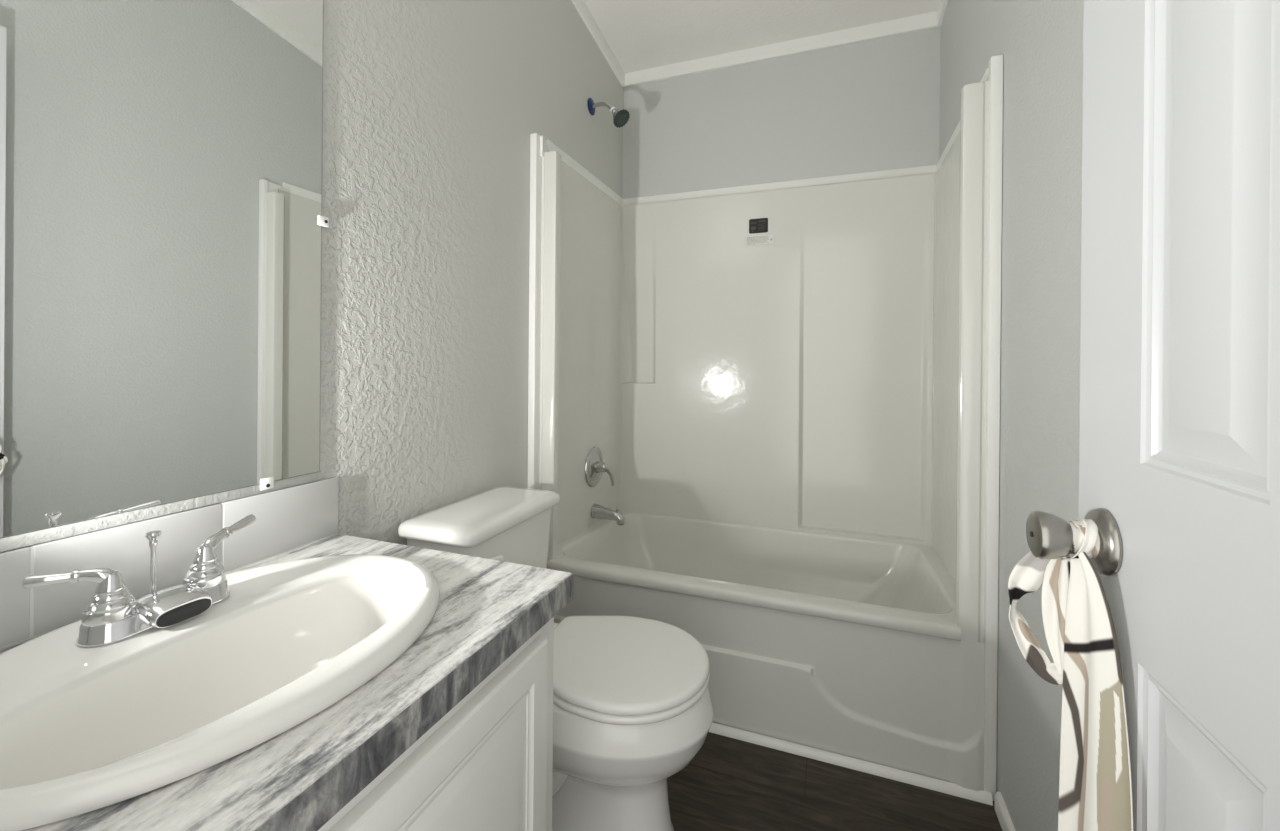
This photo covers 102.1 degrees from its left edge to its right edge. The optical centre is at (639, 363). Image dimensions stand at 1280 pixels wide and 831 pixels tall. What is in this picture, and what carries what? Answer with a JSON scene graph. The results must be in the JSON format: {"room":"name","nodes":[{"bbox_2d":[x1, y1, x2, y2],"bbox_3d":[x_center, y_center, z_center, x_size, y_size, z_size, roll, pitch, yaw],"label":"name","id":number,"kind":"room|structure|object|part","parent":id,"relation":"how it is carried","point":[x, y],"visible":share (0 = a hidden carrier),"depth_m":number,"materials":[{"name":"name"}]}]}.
{"room":"bathroom","nodes":[
{"label":"bathroom","id":0,"kind":"room"},
{"bbox_2d":[0,0,622,552],"bbox_3d":[-0.556,-0.365,1.438,0.100,2.899,2.610,1,0,20],"label":"wall","id":1,"kind":"structure","parent":0,"point":[431,109],"depth_m":1.35,"materials":[{"name":"grey paint"}]},
{"bbox_2d":[0,0,328,551],"bbox_3d":[-0.775,-0.350,0.688,0.010,1.171,0.790,1,0,20],"label":"wall mirror","id":2,"kind":"object","parent":1,"relation":"attached to","point":[162,220],"visible":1,"depth_m":0.79,"materials":[{"name":"clear glass"}]},
{"bbox_2d":[0,477,337,648],"bbox_3d":[-0.777,0.295,0.698,0.009,0.118,0.824,1,0,20],"label":"tile backsplash","id":3,"kind":"structure","parent":1,"relation":"attached to","point":[287,519],"depth_m":0.79,"materials":[{"name":"white tile"}]},
{"bbox_2d":[571,0,624,85],"bbox_3d":[-0.492,-1.554,1.419,0.014,0.389,2.376,1,0,20],"label":"trim","id":4,"kind":"structure","parent":1,"relation":"attached to","point":[580,5],"depth_m":2.26,"materials":[{"name":"white paint"}]},
{"bbox_2d":[587,98,629,127],"bbox_3d":[-0.128,-1.062,2.176,0.178,0.142,0.081,1,0,20],"label":"showerhead","id":5,"kind":"object","parent":1,"relation":"attached to","point":[620,116],"visible":1,"depth_m":2.17,"materials":[{"name":"silver"}]},
{"bbox_3d":[-0.155,-1.086,2.192,0.103,0.048,0.017,1,0,20],"label":"shower arm","id":6,"kind":"part","parent":5,"relation":"part of","materials":[{"name":"silver metal"}]},
{"bbox_2d":[584,0,939,72],"bbox_3d":[0.144,-1.619,1.181,1.572,0.438,2.610,1,0,20],"label":"ceiling","id":7,"kind":"structure","parent":0,"point":[641,34],"depth_m":2.18,"materials":[{"name":"white paint"}]},
{"bbox_2d":[622,27,940,198],"bbox_3d":[0.568,-0.184,2.360,1.372,2.555,0.100,1,0,20],"label":"wall","id":8,"kind":"structure","parent":0,"point":[870,105],"depth_m":2.27,"materials":[{"name":"grey paint"}]},
{"bbox_2d":[623,11,940,86],"bbox_3d":[0.558,-1.387,2.305,1.372,0.062,0.014,1,0,20],"label":"trim","id":9,"kind":"structure","parent":8,"relation":"attached to","point":[924,21],"depth_m":2.27,"materials":[{"name":"white paint"}]},
{"bbox_2d":[667,732,1001,830],"bbox_3d":[0.090,1.131,1.101,1.612,0.080,2.830,1,0,20],"label":"floor","id":10,"kind":"structure","parent":0,"point":[730,784],"depth_m":1.30,"materials":[{"name":"brown wood"}]},
{"bbox_2d":[318,617,553,830],"bbox_3d":[-0.529,0.745,0.594,0.552,0.683,0.804,1,0,20],"label":"vanity cabinet","id":11,"kind":"object","parent":10,"relation":"on","point":[486,764],"visible":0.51,"depth_m":0.68,"materials":[{"name":"white wood"}]},
{"bbox_2d":[0,534,573,830],"bbox_3d":[-0.520,0.380,0.602,0.560,0.045,0.826,1,0,20],"label":"countertop","id":12,"kind":"structure","parent":11,"relation":"on","point":[298,779],"depth_m":0.53,"materials":[{"name":"grey stone"}]},
{"bbox_2d":[22,514,255,646],"bbox_3d":[-0.622,0.279,0.689,0.095,0.108,0.246,1,0,20],"label":"faucet","id":13,"kind":"object","parent":12,"relation":"on","point":[113,614],"visible":1,"depth_m":0.64,"materials":[{"name":"silver metal"}]},
{"bbox_3d":[-0.647,0.281,0.633,0.048,0.056,0.048,1,0,20],"label":"handle","id":14,"kind":"part","parent":13,"relation":"part of","materials":[{"name":"silver metal"}]},
{"bbox_3d":[-0.630,0.320,0.681,0.058,0.025,0.158,1,0,20],"label":"plate","id":15,"kind":"part","parent":13,"relation":"part of","materials":[{"name":"silver metal"}]},
{"bbox_3d":[-0.649,0.273,0.690,0.017,0.098,0.017,1,0,20],"label":"lift rod","id":16,"kind":"part","parent":13,"relation":"part of","materials":[{"name":"silver metal"}]},
{"bbox_3d":[-0.615,0.312,0.675,0.068,0.033,0.070,1,0,20],"label":"spout","id":17,"kind":"part","parent":13,"relation":"part of","materials":[{"name":"silver metal"}]},
{"bbox_3d":[-0.612,0.282,0.728,0.048,0.056,0.048,1,0,20],"label":"handle","id":18,"kind":"part","parent":13,"relation":"part of","materials":[{"name":"silver metal"}]},
{"bbox_2d":[0,554,439,830],"bbox_3d":[-0.515,0.413,0.646,0.442,0.162,0.552,1,0,20],"label":"sink","id":19,"kind":"object","parent":12,"relation":"in","point":[83,730],"visible":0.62,"depth_m":0.60,"materials":[{"name":"white porcelain"}]},
{"bbox_2d":[398,486,713,830],"bbox_3d":[-0.169,0.729,1.269,0.714,0.718,0.414,1,0,20],"label":"toilet","id":20,"kind":"object","parent":10,"relation":"on","point":[633,705],"visible":0.59,"depth_m":1.13,"materials":[{"name":"white ceramic"}]},
{"bbox_3d":[-0.398,0.387,1.355,0.220,0.038,0.414,1,0,20],"label":"tank lid","id":21,"kind":"part","parent":20,"relation":"part of","materials":[{"name":"white ceramic"}]},
{"bbox_3d":[-0.403,0.555,1.357,0.192,0.306,0.381,1,0,20],"label":"tank","id":22,"kind":"part","parent":20,"relation":"part of","materials":[{"name":"white ceramic"}]},
{"bbox_3d":[-0.349,0.455,1.194,0.022,0.034,0.083,1,0,37],"label":"flush lever","id":23,"kind":"part","parent":20,"relation":"part of","materials":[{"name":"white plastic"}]},
{"bbox_3d":[-0.045,0.699,1.197,0.409,0.018,0.362,1,0,20],"label":"seat","id":24,"kind":"part","parent":20,"relation":"part of","materials":[{"name":"white plastic"}]},
{"bbox_3d":[-0.045,0.677,1.197,0.409,0.022,0.362,1,0,20],"label":"lid","id":25,"kind":"part","parent":20,"relation":"part of","materials":[{"name":"white plastic"}]},
{"bbox_2d":[527,55,1002,800],"bbox_3d":[0.402,0.145,1.920,1.370,1.894,0.838,1,0,20],"label":"shower","id":26,"kind":"object","parent":10,"relation":"on","point":[788,391],"visible":0.81,"depth_m":2.10,"materials":[{"name":"white plastic"}]},
{"bbox_3d":[-0.178,-0.003,2.176,0.097,1.524,0.756,1,0,20],"label":"panel","id":27,"kind":"part","parent":26,"relation":"part of","materials":[{"name":"white plastic"}]},
{"bbox_2d":[585,447,613,486],"bbox_3d":[-0.159,0.442,2.204,0.087,0.170,0.170,1,0,20],"label":"shower valve","id":28,"kind":"object","parent":26,"relation":"attached to","point":[594,465],"visible":1,"depth_m":2.19,"materials":[{"name":"silver metal"}]},
{"bbox_3d":[-0.163,0.442,2.205,0.050,0.050,0.050,1,0,20],"label":"handle","id":29,"kind":"part","parent":28,"relation":"part of","materials":[{"name":"silver metal"}]},
{"bbox_3d":[-0.137,0.473,2.206,0.054,0.101,0.035,0,0,-2],"label":"lever","id":30,"kind":"part","parent":28,"relation":"part of","materials":[{"name":"silver metal"}]},
{"bbox_2d":[591,503,624,524],"bbox_3d":[-0.134,0.639,2.200,0.146,0.075,0.062,1,0,20],"label":"tub spout","id":31,"kind":"object","parent":26,"relation":"attached to","point":[598,511],"visible":1,"depth_m":2.18,"materials":[{"name":"silver metal"}]},
{"bbox_2d":[547,511,960,640],"bbox_3d":[0.397,0.846,1.923,1.364,0.343,0.824,1,0,20],"label":"bathtub","id":32,"kind":"object","parent":26,"relation":"in","point":[708,575],"depth_m":2.02,"materials":[{"name":"white plastic"}]},
{"bbox_2d":[751,220,765,231],"bbox_3d":[0.520,-0.606,2.279,0.064,0.047,0.001,1,0,20],"label":"print","id":33,"kind":"object","parent":26,"relation":"attached to","point":[756,225],"depth_m":2.28,"materials":[{"name":"brown"}]},
{"bbox_2d":[747,236,771,244],"bbox_3d":[0.525,-0.543,2.275,0.110,0.033,0.001,1,0,20],"label":"print","id":34,"kind":"object","parent":26,"relation":"attached to","point":[751,240],"depth_m":2.28,"materials":[{"name":"grey paper"}]},
{"bbox_3d":[0.540,0.039,2.289,1.348,1.592,0.032,1,0,20],"label":"panel","id":35,"kind":"part","parent":26,"relation":"part of","materials":[{"name":"white plastic"}]},
{"bbox_2d":[708,722,992,805],"bbox_3d":[0.242,1.081,1.528,1.359,0.020,0.016,1,0,20],"label":"trim","id":36,"kind":"structure","parent":26,"relation":"attached to","point":[926,782],"depth_m":1.40,"materials":[{"name":"white paint"}]},
{"bbox_3d":[1.012,0.008,1.736,0.097,1.524,0.756,1,0,20],"label":"panel","id":37,"kind":"part","parent":26,"relation":"part of","materials":[{"name":"white plastic"}]},
{"bbox_2d":[939,0,1083,830],"bbox_3d":[0.824,-0.352,0.927,0.100,2.899,2.610,1,0,20],"label":"wall","id":38,"kind":"structure","parent":0,"point":[1040,42],"depth_m":1.09,"materials":[{"name":"grey paint"}]},
{"bbox_2d":[937,0,947,25],"bbox_3d":[0.782,-1.543,0.948,0.014,0.389,2.376,1,0,20],"label":"trim","id":39,"kind":"structure","parent":38,"relation":"attached to","point":[943,3],"depth_m":2.01,"materials":[{"name":"white paint"}]},
{"bbox_2d":[995,791,1015,830],"bbox_3d":[0.636,1.073,0.616,0.012,0.046,1.401,1,0,20],"label":"baseboard","id":40,"kind":"structure","parent":38,"relation":"attached to","point":[1002,813],"depth_m":1.22,"materials":[{"name":"white paint"}]},
{"bbox_3d":[-0.275,-0.337,0.079,1.372,2.852,0.235,1,0,20],"label":"wall","id":41,"kind":"structure","parent":0,"visible":0},
{"bbox_2d":[1026,0,1279,830],"bbox_3d":[0.423,0.074,0.299,0.170,2.018,0.654,1,0,20],"label":"door","id":42,"kind":"structure","parent":41,"relation":"in","point":[1179,448],"depth_m":0.43,"materials":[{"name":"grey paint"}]},
{"bbox_2d":[1008,519,1132,830],"bbox_3d":[0.467,0.411,0.552,0.052,0.488,0.144,0,0,-9],"label":"towel","id":43,"kind":"object","parent":42,"relation":"hanging from","point":[1095,784],"visible":0.93,"depth_m":0.54,"materials":[{"name":"white fabric"}]},
{"bbox_3d":[0.465,0.189,0.561,0.066,0.069,0.069,1,0,20],"label":"handle","id":44,"kind":"part","parent":42,"relation":"part of","materials":[{"name":"silver metal"}]}
]}

